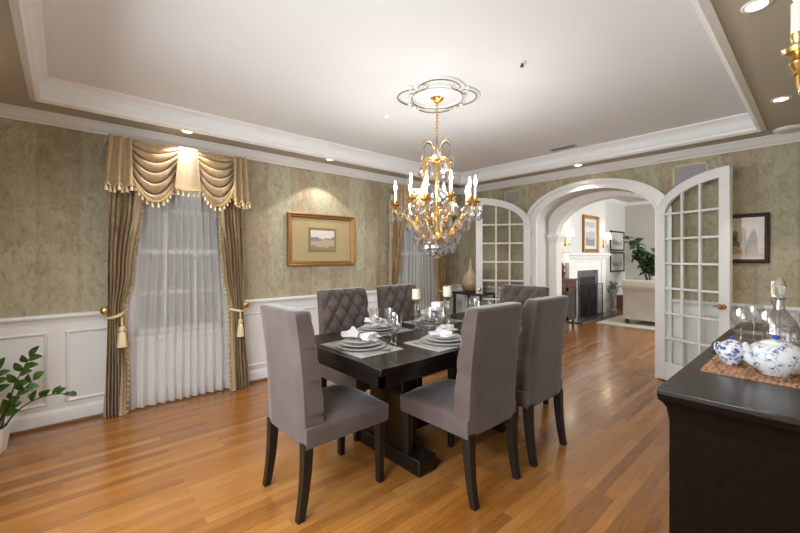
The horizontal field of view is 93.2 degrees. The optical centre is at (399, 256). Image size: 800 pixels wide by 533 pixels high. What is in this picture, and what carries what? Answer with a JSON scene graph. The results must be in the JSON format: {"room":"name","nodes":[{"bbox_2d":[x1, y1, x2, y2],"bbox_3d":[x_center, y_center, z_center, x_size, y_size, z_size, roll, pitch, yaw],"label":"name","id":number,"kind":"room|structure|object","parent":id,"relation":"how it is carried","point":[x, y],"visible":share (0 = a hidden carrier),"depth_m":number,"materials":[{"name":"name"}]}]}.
{"room":"dining room","nodes":[
{"label":"dining room","id":0,"kind":"room"},
{"bbox_2d":[0,117,457,317],"bbox_3d":[-1.132,0.107,4.461,5.500,2.426,0.120,0,0,-42],"label":"wall","id":1,"kind":"structure","parent":0,"point":[53,221],"depth_m":3.11,"materials":[{"name":"paper"}]},
{"bbox_2d":[23,386,36,400],"bbox_3d":[-2.807,1.030,2.870,0.074,0.116,0.009,0,0,-42],"label":"wall outlet","id":2,"kind":"object","parent":1,"relation":"attached to","point":[26,395],"visible":0.46,"depth_m":2.86,"materials":[{"name":"white plastic"}]},
{"bbox_2d":[99,184,144,418],"bbox_3d":[-2.309,0.274,3.142,0.322,2.082,0.192,0,0,-22],"label":"drape","id":3,"kind":"object","parent":1,"relation":"hanging from","point":[124,211],"visible":0.89,"depth_m":3.14,"materials":[{"name":"brown fabric"}]},
{"bbox_2d":[1,367,267,436],"bbox_3d":[-1.034,1.258,4.442,5.380,0.125,0.030,0,0,-42],"label":"baseboard","id":4,"kind":"structure","parent":1,"relation":"attached to","point":[25,422],"depth_m":2.98,"materials":[{"name":"white"}]},
{"bbox_2d":[126,213,225,340],"bbox_3d":[-2.062,-0.068,3.566,0.920,1.605,0.115,0,0,-42],"label":"window","id":5,"kind":"structure","parent":1,"relation":"in","point":[213,213],"depth_m":3.79,"materials":[{"name":"white"}]},
{"bbox_2d":[125,190,229,409],"bbox_3d":[-2.017,0.202,3.499,0.916,2.213,0.068,0,0,-42],"label":"sheer curtain","id":6,"kind":"object","parent":5,"relation":"hanging from","point":[174,289],"visible":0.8,"depth_m":3.48,"materials":[{"name":"white fabric"}]},
{"bbox_2d":[103,134,250,210],"bbox_3d":[-1.972,-0.698,3.421,1.150,0.563,0.310,0,0,-42],"label":"swag valance","id":7,"kind":"object","parent":1,"relation":"attached to","point":[156,171],"visible":1,"depth_m":3.30,"materials":[{"name":"fabric"}]},
{"bbox_2d":[0,289,457,418],"bbox_3d":[-1.041,0.920,4.450,5.380,0.800,0.018,0,0,-42],"label":"wainscoting","id":8,"kind":"structure","parent":1,"relation":"attached to","point":[74,354],"depth_m":3.03,"materials":[{"name":"white"}]},
{"bbox_2d":[0,284,457,327],"bbox_3d":[-1.034,0.484,4.442,5.380,0.072,0.038,0,0,-42],"label":"trim","id":9,"kind":"structure","parent":1,"relation":"attached to","point":[91,315],"depth_m":3.04,"materials":[{"name":"white"}]},
{"bbox_2d":[0,103,458,194],"bbox_3d":[-1.016,-1.067,4.421,5.380,0.083,0.094,0,0,-42],"label":"crown molding","id":10,"kind":"structure","parent":1,"relation":"attached to","point":[9,111],"depth_m":3.49,"materials":[{"name":"white"}]},
{"bbox_2d":[217,195,249,391],"bbox_3d":[-1.635,0.274,3.740,0.202,2.081,0.333,0,0,30],"label":"drape","id":11,"kind":"object","parent":1,"relation":"hanging from","point":[231,235],"visible":0.91,"depth_m":3.75,"materials":[{"name":"brown fabric"}]},
{"bbox_2d":[287,212,354,265],"bbox_3d":[-0.924,-0.202,4.538,0.900,0.610,0.039,0,0,-42],"label":"framed picture","id":12,"kind":"object","parent":1,"relation":"attached to","point":[312,239],"visible":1,"depth_m":4.52,"materials":[{"name":"gold metal"}]},
{"bbox_2d":[311,230,333,249],"bbox_3d":[-0.929,-0.202,4.544,0.320,0.230,0.001,0,0,-42],"label":"print","id":13,"kind":"object","parent":12,"relation":"attached to","point":[320,239],"depth_m":4.54,"materials":[{"name":"beige"}]},
{"bbox_2d":[388,200,404,284],"bbox_3d":[-0.050,0.274,5.162,0.322,2.082,0.192,0,0,-22],"label":"drape","id":14,"kind":"object","parent":1,"relation":"hanging from","point":[396,229],"visible":0.41,"depth_m":5.15,"materials":[{"name":"brown fabric"}]},
{"bbox_2d":[391,195,435,305],"bbox_3d":[0.197,-0.068,5.586,0.920,1.605,0.115,0,0,-42],"label":"window","id":15,"kind":"structure","parent":1,"relation":"in","point":[392,196],"depth_m":5.81,"materials":[{"name":"white"}]},
{"bbox_2d":[398,221,436,315],"bbox_3d":[0.241,0.202,5.519,0.916,2.213,0.068,0,0,-42],"label":"sheer curtain","id":16,"kind":"object","parent":15,"relation":"hanging from","point":[404,221],"visible":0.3,"depth_m":5.55,"materials":[{"name":"white fabric"}]},
{"bbox_2d":[384,184,452,226],"bbox_3d":[0.286,-0.698,5.441,1.150,0.563,0.310,0,0,-42],"label":"swag valance","id":17,"kind":"object","parent":1,"relation":"attached to","point":[402,190],"visible":0.3,"depth_m":5.19,"materials":[{"name":"gold fabric"}]},
{"bbox_2d":[434,228,444,311],"bbox_3d":[0.624,0.274,5.759,0.202,2.081,0.333,0,0,30],"label":"drape","id":18,"kind":"object","parent":1,"relation":"hanging from","point":[439,264],"visible":0.26,"depth_m":5.75,"materials":[{"name":"brown fabric"}]},
{"bbox_2d":[0,306,668,532],"bbox_3d":[3.572,1.370,4.669,13.050,0.100,6.800,0,0,-42],"label":"floor","id":19,"kind":"structure","parent":0,"point":[193,464],"depth_m":2.33,"materials":[{"name":"brown wood"}]},
{"bbox_2d":[0,346,76,452],"bbox_3d":[-2.622,0.974,2.571,0.606,0.691,0.280,0,0,-25],"label":"potted plant","id":20,"kind":"object","parent":19,"relation":"on","point":[8,407],"visible":1,"depth_m":2.60,"materials":[{"name":"green plant"}]},
{"bbox_2d":[260,303,388,524],"bbox_3d":[-0.446,0.795,2.210,0.595,1.050,0.475,0,0,-42],"label":"dining chair","id":21,"kind":"object","parent":19,"relation":"on","point":[312,415],"visible":1,"depth_m":2.00,"materials":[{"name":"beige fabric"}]},
{"bbox_2d":[317,287,369,441],"bbox_3d":[-0.329,0.795,3.046,0.475,1.050,0.595,0,0,-42],"label":"dining chair","id":22,"kind":"object","parent":19,"relation":"on","point":[339,309],"visible":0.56,"depth_m":3.09,"materials":[{"name":"grey fabric"}]},
{"bbox_2d":[377,284,451,387],"bbox_3d":[0.137,0.795,3.462,0.475,1.050,0.595,0,0,-42],"label":"dining chair","id":23,"kind":"object","parent":19,"relation":"on","point":[398,298],"visible":0.36,"depth_m":3.53,"materials":[{"name":"grey fabric"}]},
{"bbox_2d":[315,312,521,477],"bbox_3d":[0.275,0.938,2.835,1.850,0.765,0.960,0,0,-42],"label":"dining table","id":24,"kind":"object","parent":19,"relation":"on","point":[390,375],"visible":0.37,"depth_m":2.31,"materials":[{"name":"black wood"}]},
{"bbox_2d":[320,340,402,358],"bbox_3d":[-0.241,0.553,2.333,0.310,0.004,0.440,0,0,-42],"label":"placemat","id":25,"kind":"object","parent":24,"relation":"on","point":[359,354],"visible":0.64,"depth_m":2.23,"materials":[{"name":"fabric"}]},
{"bbox_2d":[335,341,385,350],"bbox_3d":[-0.241,0.544,2.333,0.314,0.014,0.314,0,0,-42],"label":"charger plate","id":26,"kind":"object","parent":25,"relation":"on","point":[339,345],"visible":0.56,"depth_m":2.27,"materials":[{"name":"grey"}]},
{"bbox_2d":[340,339,380,346],"bbox_3d":[-0.241,0.528,2.333,0.254,0.016,0.254,0,0,-42],"label":"dinner plate","id":27,"kind":"object","parent":26,"relation":"on","point":[343,342],"visible":0.65,"depth_m":2.29,"materials":[{"name":"white ceramic"}]},
{"bbox_2d":[345,337,372,342],"bbox_3d":[-0.241,0.512,2.333,0.198,0.015,0.198,0,0,-42],"label":"salad plate","id":28,"kind":"object","parent":27,"relation":"on","point":[348,339],"visible":0.56,"depth_m":2.31,"materials":[{"name":"white ceramic"}]},
{"bbox_2d":[341,326,381,340],"bbox_3d":[-0.234,0.471,2.330,0.229,0.063,0.165,0,0,40],"label":"napkin","id":29,"kind":"object","parent":28,"relation":"on","point":[353,332],"visible":0.96,"depth_m":2.30,"materials":[{"name":"white fabric"}]},
{"bbox_2d":[341,326,411,335],"bbox_3d":[-0.168,0.553,2.828,0.440,0.004,0.310,0,0,-42],"label":"placemat","id":30,"kind":"object","parent":24,"relation":"on","point":[405,329],"visible":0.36,"depth_m":2.80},
{"bbox_2d":[357,327,397,332],"bbox_3d":[-0.168,0.544,2.828,0.314,0.014,0.314,0,0,-42],"label":"charger plate","id":31,"kind":"object","parent":30,"relation":"on","point":[359,328],"visible":0.42,"depth_m":2.77,"materials":[{"name":"grey"}]},
{"bbox_2d":[361,325,394,330],"bbox_3d":[-0.168,0.528,2.828,0.254,0.016,0.254,0,0,-42],"label":"dinner plate","id":32,"kind":"object","parent":31,"relation":"on","point":[363,326],"visible":0.7,"depth_m":2.80,"materials":[{"name":"white ceramic"}]},
{"bbox_2d":[364,323,390,327],"bbox_3d":[-0.168,0.512,2.828,0.198,0.015,0.198,0,0,-42],"label":"salad plate","id":33,"kind":"object","parent":32,"relation":"on","point":[367,324],"visible":0.56,"depth_m":2.80,"materials":[{"name":"white ceramic"}]},
{"bbox_2d":[364,314,390,326],"bbox_3d":[-0.162,0.471,2.822,0.165,0.063,0.229,0,0,-22],"label":"napkin","id":34,"kind":"object","parent":33,"relation":"on","point":[382,322],"visible":0.92,"depth_m":2.75,"materials":[{"name":"white fabric"}]},
{"bbox_2d":[411,299,421,330],"bbox_3d":[0.126,0.438,2.889,0.092,0.235,0.092,0,0,-42],"label":"candlestick","id":35,"kind":"object","parent":24,"relation":"on","point":[416,320],"visible":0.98,"depth_m":2.87,"materials":[{"name":"clear glass"}]},
{"bbox_2d":[412,288,420,298],"bbox_3d":[0.126,0.279,2.889,0.068,0.083,0.068,0,0,-42],"label":"pillar candle","id":36,"kind":"object","parent":35,"relation":"on","point":[416,293],"visible":1,"depth_m":2.86,"materials":[{"name":"beige wax"}]},
{"bbox_2d":[404,339,459,351],"bbox_3d":[0.290,0.553,2.466,0.440,0.004,0.310,0,0,-42],"label":"placemat","id":37,"kind":"object","parent":24,"relation":"on","point":[440,348],"visible":0.36,"depth_m":2.33,"materials":[{"name":"fabric"}]},
{"bbox_2d":[420,336,460,344],"bbox_3d":[0.290,0.544,2.466,0.314,0.014,0.314,0,0,-42],"label":"charger plate","id":38,"kind":"object","parent":37,"relation":"on","point":[423,339],"visible":0.49,"depth_m":2.41,"materials":[{"name":"grey"}]},
{"bbox_2d":[425,334,460,341],"bbox_3d":[0.290,0.528,2.466,0.254,0.016,0.254,0,0,-42],"label":"dinner plate","id":39,"kind":"object","parent":38,"relation":"on","point":[428,336],"visible":0.62,"depth_m":2.43,"materials":[{"name":"white ceramic"}]},
{"bbox_2d":[429,332,459,338],"bbox_3d":[0.290,0.512,2.466,0.198,0.015,0.198,0,0,-42],"label":"salad plate","id":40,"kind":"object","parent":39,"relation":"on","point":[455,334],"visible":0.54,"depth_m":2.42,"materials":[{"name":"white ceramic"}]},
{"bbox_2d":[429,324,457,336],"bbox_3d":[0.290,0.471,2.474,0.165,0.063,0.229,0,0,18],"label":"napkin","id":41,"kind":"object","parent":40,"relation":"on","point":[439,331],"visible":0.99,"depth_m":2.38,"materials":[{"name":"white fabric"}]},
{"bbox_2d":[404,319,462,326],"bbox_3d":[0.294,0.553,3.241,0.440,0.004,0.310,0,0,-42],"label":"placemat","id":42,"kind":"object","parent":24,"relation":"on","point":[456,320],"visible":0.36,"depth_m":3.14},
{"bbox_2d":[420,319,452,322],"bbox_3d":[0.294,0.544,3.241,0.314,0.014,0.314,0,0,-42],"label":"charger plate","id":43,"kind":"object","parent":42,"relation":"on","point":[422,320],"visible":0.34,"depth_m":3.19,"materials":[{"name":"grey"}]},
{"bbox_2d":[420,316,443,320],"bbox_3d":[0.294,0.528,3.241,0.254,0.016,0.254,0,0,-42],"label":"dinner plate","id":44,"kind":"object","parent":43,"relation":"on","point":[422,317],"visible":0.41,"depth_m":3.21,"materials":[{"name":"white ceramic"}]},
{"bbox_2d":[423,315,443,318],"bbox_3d":[0.294,0.512,3.241,0.198,0.015,0.198,0,0,-42],"label":"salad plate","id":45,"kind":"object","parent":44,"relation":"on","point":[426,316],"visible":0.44,"depth_m":3.21,"materials":[{"name":"white ceramic"}]},
{"bbox_2d":[421,307,445,317],"bbox_3d":[0.300,0.471,3.236,0.165,0.063,0.229,0,0,-27],"label":"napkin","id":46,"kind":"object","parent":45,"relation":"on","point":[428,311],"visible":0.54,"depth_m":3.26,"materials":[{"name":"white fabric"}]},
{"bbox_2d":[433,310,443,330],"bbox_3d":[0.275,0.472,2.768,0.092,0.165,0.092,0,0,-42],"label":"candlestick","id":47,"kind":"object","parent":24,"relation":"on","point":[437,321],"visible":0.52,"depth_m":2.75,"materials":[{"name":"clear glass"}]},
{"bbox_2d":[431,300,443,310],"bbox_3d":[0.275,0.352,2.768,0.072,0.075,0.072,0,0,28],"label":"candle","id":48,"kind":"object","parent":47,"relation":"on","point":[439,304],"visible":0.98,"depth_m":2.74,"materials":[{"name":"white wax"}]},
{"bbox_2d":[442,296,452,324],"bbox_3d":[0.364,0.427,2.894,0.092,0.255,0.092,0,0,-42],"label":"candlestick","id":49,"kind":"object","parent":24,"relation":"on","point":[447,303],"visible":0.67,"depth_m":2.87,"materials":[{"name":"clear glass"}]},
{"bbox_2d":[443,285,451,296],"bbox_3d":[0.364,0.259,2.894,0.068,0.083,0.068,0,0,-42],"label":"pillar candle","id":50,"kind":"object","parent":49,"relation":"on","point":[447,290],"visible":0.99,"depth_m":2.87,"materials":[{"name":"beige wax"}]},
{"bbox_2d":[400,302,522,510],"bbox_3d":[0.373,0.795,2.313,0.475,1.050,0.595,0,0,-42],"label":"dining chair","id":51,"kind":"object","parent":19,"relation":"on","point":[481,397],"visible":1,"depth_m":2.09,"materials":[{"name":"beige fabric"}]},
{"bbox_2d":[452,290,497,313],"bbox_3d":[1.108,0.920,5.632,0.400,0.800,0.540,0,0,-42],"label":"stand","id":52,"kind":"object","parent":19,"relation":"on","point":[485,293],"visible":0.4,"depth_m":5.56,"materials":[{"name":"grey"}]},
{"bbox_2d":[461,258,475,291],"bbox_3d":[1.061,0.270,5.684,0.290,0.500,0.290,0,0,-42],"label":"bottle vase","id":53,"kind":"object","parent":52,"relation":"on","point":[468,282],"visible":0.87,"depth_m":5.59,"materials":[{"name":"ceramic"}]},
{"bbox_2d":[500,284,548,419],"bbox_3d":[0.990,0.795,3.393,0.595,1.050,0.475,0,0,-42],"label":"dining chair","id":54,"kind":"object","parent":19,"relation":"on","point":[509,293],"visible":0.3,"depth_m":3.50,"materials":[{"name":"grey fabric"}]},
{"bbox_2d":[515,295,568,467],"bbox_3d":[0.828,0.795,2.720,0.475,1.050,0.595,0,0,-42],"label":"dining chair","id":55,"kind":"object","parent":19,"relation":"on","point":[542,330],"visible":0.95,"depth_m":2.44,"materials":[{"name":"grey fabric"}]},
{"bbox_2d":[562,278,577,324],"bbox_3d":[2.986,0.870,7.193,0.900,0.900,0.436,0,0,-42],"label":"base cabinet","id":56,"kind":"object","parent":19,"relation":"on","point":[569,288],"visible":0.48,"depth_m":7.17,"materials":[{"name":"red wood"}]},
{"bbox_2d":[562,253,569,278],"bbox_3d":[3.159,0.170,7.359,0.258,0.500,0.260,0,0,-42],"label":"table lamp","id":57,"kind":"object","parent":56,"relation":"on","point":[565,256],"visible":0.46,"depth_m":7.26,"materials":[{"name":"brown"}]},
{"bbox_2d":[565,252,618,323],"bbox_3d":[4.202,0.615,8.211,2.233,1.410,0.360,0,0,-42],"label":"fireplace","id":58,"kind":"object","parent":19,"relation":"on","point":[588,268],"visible":0.72,"depth_m":8.32,"materials":[{"name":"white"}]},
{"bbox_2d":[566,252,610,259],"bbox_3d":[4.134,-0.015,8.287,2.233,0.150,0.155,0,0,-42],"label":"mantel shelf","id":59,"kind":"object","parent":58,"relation":"attached to","point":[572,256],"depth_m":8.19,"materials":[{"name":"white"}]},
{"bbox_2d":[587,283,602,317],"bbox_3d":[4.236,0.941,8.255,0.818,0.708,0.078,0,0,-42],"label":"fire screen","id":60,"kind":"object","parent":58,"relation":"on","point":[596,284],"visible":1,"depth_m":8.36,"materials":[{"name":"grey metal"}]},
{"bbox_2d":[606,280,621,312],"bbox_3d":[5.116,0.931,9.111,0.346,0.777,0.456,0,0,-25],"label":"urn planter","id":61,"kind":"object","parent":19,"relation":"on","point":[612,290],"visible":0.96,"depth_m":9.03,"materials":[{"name":"grey stone"}]},
{"bbox_2d":[616,294,622,308],"bbox_3d":[5.748,1.150,9.700,0.320,0.340,0.280,0,0,-42],"label":"storage box","id":62,"kind":"object","parent":19,"relation":"on","point":[619,298],"visible":0.46,"depth_m":9.64,"materials":[{"name":"brown wood"}]},
{"bbox_2d":[596,315,654,329],"bbox_3d":[5.720,1.314,7.743,2.950,0.012,2.120,0,0,-42],"label":"area rug","id":63,"kind":"object","parent":19,"relation":"on","point":[617,321],"visible":0.21,"depth_m":7.44,"materials":[{"name":"carpet"}]},
{"bbox_2d":[621,276,654,323],"bbox_3d":[5.508,0.875,7.755,2.174,0.867,1.062,0,0,-42],"label":"sofa","id":64,"kind":"object","parent":63,"relation":"on","point":[638,295],"visible":0.38,"depth_m":7.26,"materials":[{"name":"fabric"}]},
{"bbox_2d":[622,236,654,279],"bbox_3d":[6.136,0.374,9.505,0.894,1.867,0.985,0,0,11],"label":"plant","id":65,"kind":"object","parent":19,"relation":"on","point":[647,264],"visible":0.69,"depth_m":9.33,"materials":[{"name":"green plant"}]},
{"bbox_2d":[657,321,799,532],"bbox_3d":[1.604,0.860,1.585,1.796,0.920,0.464,0,0,-42],"label":"sideboard","id":66,"kind":"object","parent":19,"relation":"on","point":[734,443],"visible":0.8,"depth_m":1.06,"materials":[{"name":"brown wood"}]},
{"bbox_2d":[700,354,799,388],"bbox_3d":[1.334,0.397,1.319,0.412,0.006,0.388,0,0,-42],"label":"woven mat","id":67,"kind":"object","parent":66,"relation":"on","point":[715,365],"visible":0.44,"depth_m":1.28,"materials":[{"name":"wicker"}]},
{"bbox_2d":[714,336,744,364],"bbox_3d":[1.225,0.343,1.398,0.095,0.102,0.092,0,0,35],"label":"sugar bowl","id":68,"kind":"object","parent":67,"relation":"on","point":[730,351],"visible":0.8,"depth_m":1.38,"materials":[{"name":"blue"}]},
{"bbox_2d":[742,335,799,377],"bbox_3d":[1.271,0.328,1.277,0.164,0.132,0.155,0,0,-34],"label":"teapot","id":69,"kind":"object","parent":67,"relation":"on","point":[772,357],"visible":1,"depth_m":1.24,"materials":[{"name":"blue"}]},
{"bbox_2d":[711,329,799,346],"bbox_3d":[1.677,0.389,1.680,0.522,0.022,0.382,0,0,-42],"label":"tray","id":70,"kind":"object","parent":66,"relation":"on","point":[742,336],"visible":0.38,"depth_m":1.86,"materials":[{"name":"silver metal"}]},
{"bbox_2d":[761,275,798,345],"bbox_3d":[1.654,0.235,1.646,0.116,0.314,0.116,0,0,-42],"label":"decanter","id":71,"kind":"object","parent":70,"relation":"on","point":[786,330],"visible":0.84,"depth_m":1.63,"materials":[{"name":"clear glass"}]},
{"bbox_2d":[0,0,799,188],"bbox_3d":[0.306,-1.206,2.869,5.680,0.199,4.570,0,0,-42],"label":"ceiling","id":72,"kind":"structure","parent":0,"point":[595,72],"depth_m":2.49,"materials":[{"name":"beige"}]},
{"bbox_2d":[8,0,766,184],"bbox_3d":[0.294,-1.120,2.946,4.705,0.072,3.360,0,0,-42],"label":"trim","id":73,"kind":"structure","parent":72,"relation":"attached to","point":[705,10],"depth_m":2.96,"materials":[{"name":"white"}]},
{"bbox_2d":[29,0,751,176],"bbox_3d":[0.294,-1.228,2.946,4.615,0.055,3.270,0,0,-42],"label":"cove","id":74,"kind":"object","parent":72,"relation":"attached to","point":[36,8],"visible":0.71,"depth_m":3.46,"materials":[{"name":"white"}]},
{"bbox_2d":[388,95,482,258],"bbox_3d":[0.305,-0.632,2.960,0.726,1.266,0.714,0,0,-42],"label":"chandelier","id":75,"kind":"object","parent":72,"relation":"hanging from","point":[436,243],"visible":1,"depth_m":2.85,"materials":[{"name":"gold metal"}]},
{"bbox_2d":[394,75,480,113],"bbox_3d":[0.289,-1.246,2.948,0.587,0.040,0.587,0,0,-42],"label":"ceiling medallion","id":76,"kind":"object","parent":72,"relation":"attached to","point":[421,92],"visible":0.98,"depth_m":2.88,"materials":[{"name":"white painted plaster"}]},
{"bbox_2d":[549,144,576,151],"bbox_3d":[1.864,-1.250,4.336,0.090,0.011,0.300,0,0,-42],"label":"ceiling vent","id":77,"kind":"object","parent":72,"relation":"in","point":[572,145],"visible":1,"depth_m":4.32,"materials":[{"name":"grey"}]},
{"bbox_2d":[740,0,773,13],"bbox_3d":[1.564,-1.104,1.657,0.108,0.012,0.108,0,0,-42],"label":"recessed light","id":78,"kind":"object","parent":72,"relation":"in","point":[753,6],"visible":1,"depth_m":1.66,"materials":[{"name":"white"}]},
{"bbox_2d":[770,96,791,102],"bbox_3d":[2.666,-1.104,2.645,0.108,0.012,0.108,0,0,-42],"label":"recessed light","id":79,"kind":"object","parent":72,"relation":"in","point":[783,98],"visible":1,"depth_m":2.65,"materials":[{"name":"white"}]},
{"bbox_2d":[772,124,799,133],"bbox_3d":[3.347,-1.094,3.248,0.210,0.024,0.210,0,0,-42],"label":"ceiling speaker","id":80,"kind":"object","parent":72,"relation":"attached to","point":[791,128],"visible":1,"depth_m":3.23,"materials":[{"name":"white plastic"}]},
{"bbox_2d":[778,128,799,133],"bbox_3d":[3.347,-1.083,3.248,0.144,0.002,0.144,0,0,-42],"label":"grille","id":81,"kind":"object","parent":80,"relation":"attached to","point":[780,130],"depth_m":3.23,"materials":[{"name":"white"}]},
{"bbox_2d":[562,200,604,276],"bbox_3d":[4.006,-0.105,8.444,2.330,2.850,0.250,0,0,-42],"label":"wall","id":82,"kind":"structure","parent":0,"point":[597,209],"depth_m":8.19,"materials":[{"name":"grey"}]},
{"bbox_2d":[564,228,574,245],"bbox_3d":[3.413,-0.395,7.615,0.168,0.350,0.195,0,0,-42],"label":"wall sconce","id":83,"kind":"object","parent":82,"relation":"attached to","point":[569,232],"visible":0.91,"depth_m":7.56,"materials":[{"name":"fabric"}]},
{"bbox_2d":[582,214,599,251],"bbox_3d":[4.300,-0.515,8.499,0.840,0.820,0.056,0,0,-42],"label":"framed picture","id":84,"kind":"object","parent":82,"relation":"attached to","point":[590,224],"visible":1,"depth_m":8.51,"materials":[{"name":"gold metal"}]},
{"bbox_2d":[586,222,594,245],"bbox_3d":[4.289,-0.515,8.511,0.490,0.530,0.001,0,0,-42],"label":"print","id":85,"kind":"object","parent":84,"relation":"attached to","point":[590,226],"depth_m":8.51,"materials":[{"name":"grey"}]},
{"bbox_2d":[602,233,611,247],"bbox_3d":[4.904,-0.395,8.948,0.168,0.350,0.195,0,0,-42],"label":"wall sconce","id":86,"kind":"object","parent":82,"relation":"attached to","point":[607,236],"visible":1,"depth_m":8.91,"materials":[{"name":"gold metal"}]},
{"bbox_2d":[549,191,646,295],"bbox_3d":[3.290,-0.155,4.242,0.160,2.950,6.340,0,0,-42],"label":"wall","id":87,"kind":"structure","parent":0,"point":[559,217],"depth_m":5.33,"materials":[{"name":"white"}]},
{"bbox_2d":[547,234,565,241],"bbox_3d":[2.242,0.502,5.414,0.244,1.635,0.157,0,0,-42],"label":"trim","id":88,"kind":"structure","parent":87,"relation":"attached to","point":[551,238],"depth_m":5.35,"materials":[{"name":"white"}]},
{"bbox_2d":[605,201,624,302],"bbox_3d":[3.909,-0.105,8.606,6.580,2.850,0.120,0,0,-42],"label":"wall","id":89,"kind":"structure","parent":0,"point":[614,213],"depth_m":10.16,"materials":[{"name":"grey"}]},
{"bbox_2d":[605,198,626,205],"bbox_3d":[4.003,-1.488,8.546,6.520,0.083,0.094,0,0,-42],"label":"crown molding","id":90,"kind":"structure","parent":89,"relation":"attached to","point":[612,200],"depth_m":10.18,"materials":[{"name":"white"}]},
{"bbox_2d":[610,252,624,271],"bbox_3d":[5.937,0.135,10.313,1.020,0.540,0.034,0,0,-42],"label":"framed picture","id":91,"kind":"object","parent":89,"relation":"attached to","point":[617,259],"visible":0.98,"depth_m":10.32,"materials":[{"name":"grey"}]},
{"bbox_2d":[612,257,621,266],"bbox_3d":[5.934,0.135,10.317,0.730,0.270,0.001,0,0,-42],"label":"print","id":92,"kind":"object","parent":91,"relation":"attached to","point":[616,261],"depth_m":10.30,"materials":[{"name":"white"}]},
{"bbox_2d":[610,230,624,250],"bbox_3d":[5.937,-0.435,10.313,1.020,0.540,0.034,0,0,-42],"label":"framed picture","id":93,"kind":"object","parent":89,"relation":"attached to","point":[617,243],"visible":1,"depth_m":10.32,"materials":[{"name":"grey"}]},
{"bbox_2d":[612,236,621,245],"bbox_3d":[5.934,-0.435,10.317,0.730,0.270,0.001,0,0,-42],"label":"print","id":94,"kind":"object","parent":93,"relation":"attached to","point":[616,240],"depth_m":10.30,"materials":[{"name":"white"}]},
{"bbox_2d":[458,142,799,306],"bbox_3d":[2.467,-0.155,4.802,0.320,2.950,4.410,0,0,-42],"label":"wall","id":95,"kind":"structure","parent":0,"point":[764,179],"depth_m":3.83,"materials":[{"name":"paper"}]},
{"bbox_2d":[476,198,530,306],"bbox_3d":[1.451,0.234,5.314,0.752,2.148,0.156,0,0,12],"label":"door","id":96,"kind":"structure","parent":95,"relation":"in","point":[526,223],"depth_m":5.31,"materials":[{"name":"white"}]},
{"bbox_2d":[505,189,520,203],"bbox_3d":[1.634,-0.868,5.485,0.012,0.195,0.260,0,0,-42],"label":"wall speaker","id":97,"kind":"object","parent":95,"relation":"attached to","point":[514,196],"visible":0.84,"depth_m":5.47,"materials":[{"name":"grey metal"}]},
{"bbox_2d":[506,191,518,202],"bbox_3d":[1.636,-0.868,5.487,0.007,0.167,0.232,0,0,-42],"label":"grille","id":98,"kind":"object","parent":97,"relation":"attached to","point":[511,196],"depth_m":5.49,"materials":[{"name":"grey"}]},
{"bbox_2d":[527,178,671,377],"bbox_3d":[2.340,0.184,4.667,0.054,2.272,1.700,0,0,-42],"label":"trim","id":99,"kind":"structure","parent":95,"relation":"attached to","point":[653,195],"depth_m":4.38,"materials":[{"name":"white"}]},
{"bbox_2d":[458,131,799,194],"bbox_3d":[2.313,-1.067,4.664,0.094,0.083,4.170,0,0,-42],"label":"crown molding","id":100,"kind":"structure","parent":95,"relation":"attached to","point":[775,139],"depth_m":4.13,"materials":[{"name":"white"}]},
{"bbox_2d":[458,289,799,365],"bbox_3d":[2.341,0.920,4.689,0.018,0.800,4.170,0,0,-42],"label":"wainscoting","id":101,"kind":"structure","parent":95,"relation":"attached to","point":[710,329],"depth_m":3.92,"materials":[{"name":"white"}]},
{"bbox_2d":[458,284,799,315],"bbox_3d":[2.334,0.484,4.683,0.038,0.072,4.170,0,0,-42],"label":"trim","id":102,"kind":"structure","parent":95,"relation":"attached to","point":[675,302],"depth_m":3.66,"materials":[{"name":"white"}]},
{"bbox_2d":[673,161,708,187],"bbox_3d":[3.020,-0.855,3.934,0.012,0.230,0.300,0,0,-42],"label":"wall speaker","id":103,"kind":"object","parent":95,"relation":"attached to","point":[681,173],"visible":0.81,"depth_m":3.95,"materials":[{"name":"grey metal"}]},
{"bbox_2d":[656,165,732,379],"bbox_3d":[2.915,0.234,3.793,0.156,2.148,0.712,0,0,-18],"label":"door","id":104,"kind":"structure","parent":95,"relation":"in","point":[665,370],"depth_m":3.80,"materials":[{"name":"white painted wood"},{"name":"glass"},{"name":"brass"}]},
{"bbox_2d":[732,212,769,262],"bbox_3d":[3.288,-0.177,3.617,0.031,0.470,0.360,0,0,-42],"label":"framed picture","id":105,"kind":"object","parent":95,"relation":"attached to","point":[751,231],"visible":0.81,"depth_m":3.58,"materials":[{"name":"brown"}]},
{"bbox_2d":[732,222,757,253],"bbox_3d":[3.288,-0.177,3.624,0.001,0.294,0.214,0,0,-42],"label":"print","id":106,"kind":"object","parent":105,"relation":"attached to","point":[744,234],"depth_m":3.61,"materials":[{"name":"beige paper"}]},
{"bbox_2d":[613,198,647,202],"bbox_3d":[5.910,-1.555,6.458,6.700,0.050,5.990,0,0,-42],"label":"ceiling","id":107,"kind":"structure","parent":0,"point":[627,200],"depth_m":10.06,"materials":[{"name":"grey"}]},
{"bbox_2d":[625,204,654,279],"bbox_3d":[8.363,-0.105,8.651,0.120,2.850,5.990,0,0,-42],"label":"wall","id":108,"kind":"structure","parent":0,"point":[639,219],"depth_m":10.50,"materials":[{"name":"grey"}]},
{"bbox_2d":[626,201,650,205],"bbox_3d":[8.283,-1.488,8.579,0.094,0.083,5.750,0,0,-42],"label":"crown molding","id":109,"kind":"structure","parent":108,"relation":"attached to","point":[638,202],"depth_m":10.47,"materials":[{"name":"white"}]},
{"bbox_3d":[1.728,0.107,1.263,5.500,2.426,0.120,0,0,-42],"label":"wall","id":110,"kind":"structure","parent":0,"visible":0},
{"bbox_2d":[780,0,799,95],"bbox_3d":[1.324,-0.658,1.145,0.110,0.453,0.243,0,0,-42],"label":"wall sconce","id":111,"kind":"object","parent":110,"relation":"attached to","point":[793,52],"visible":1,"depth_m":1.20,"materials":[{"name":"gold metal"}]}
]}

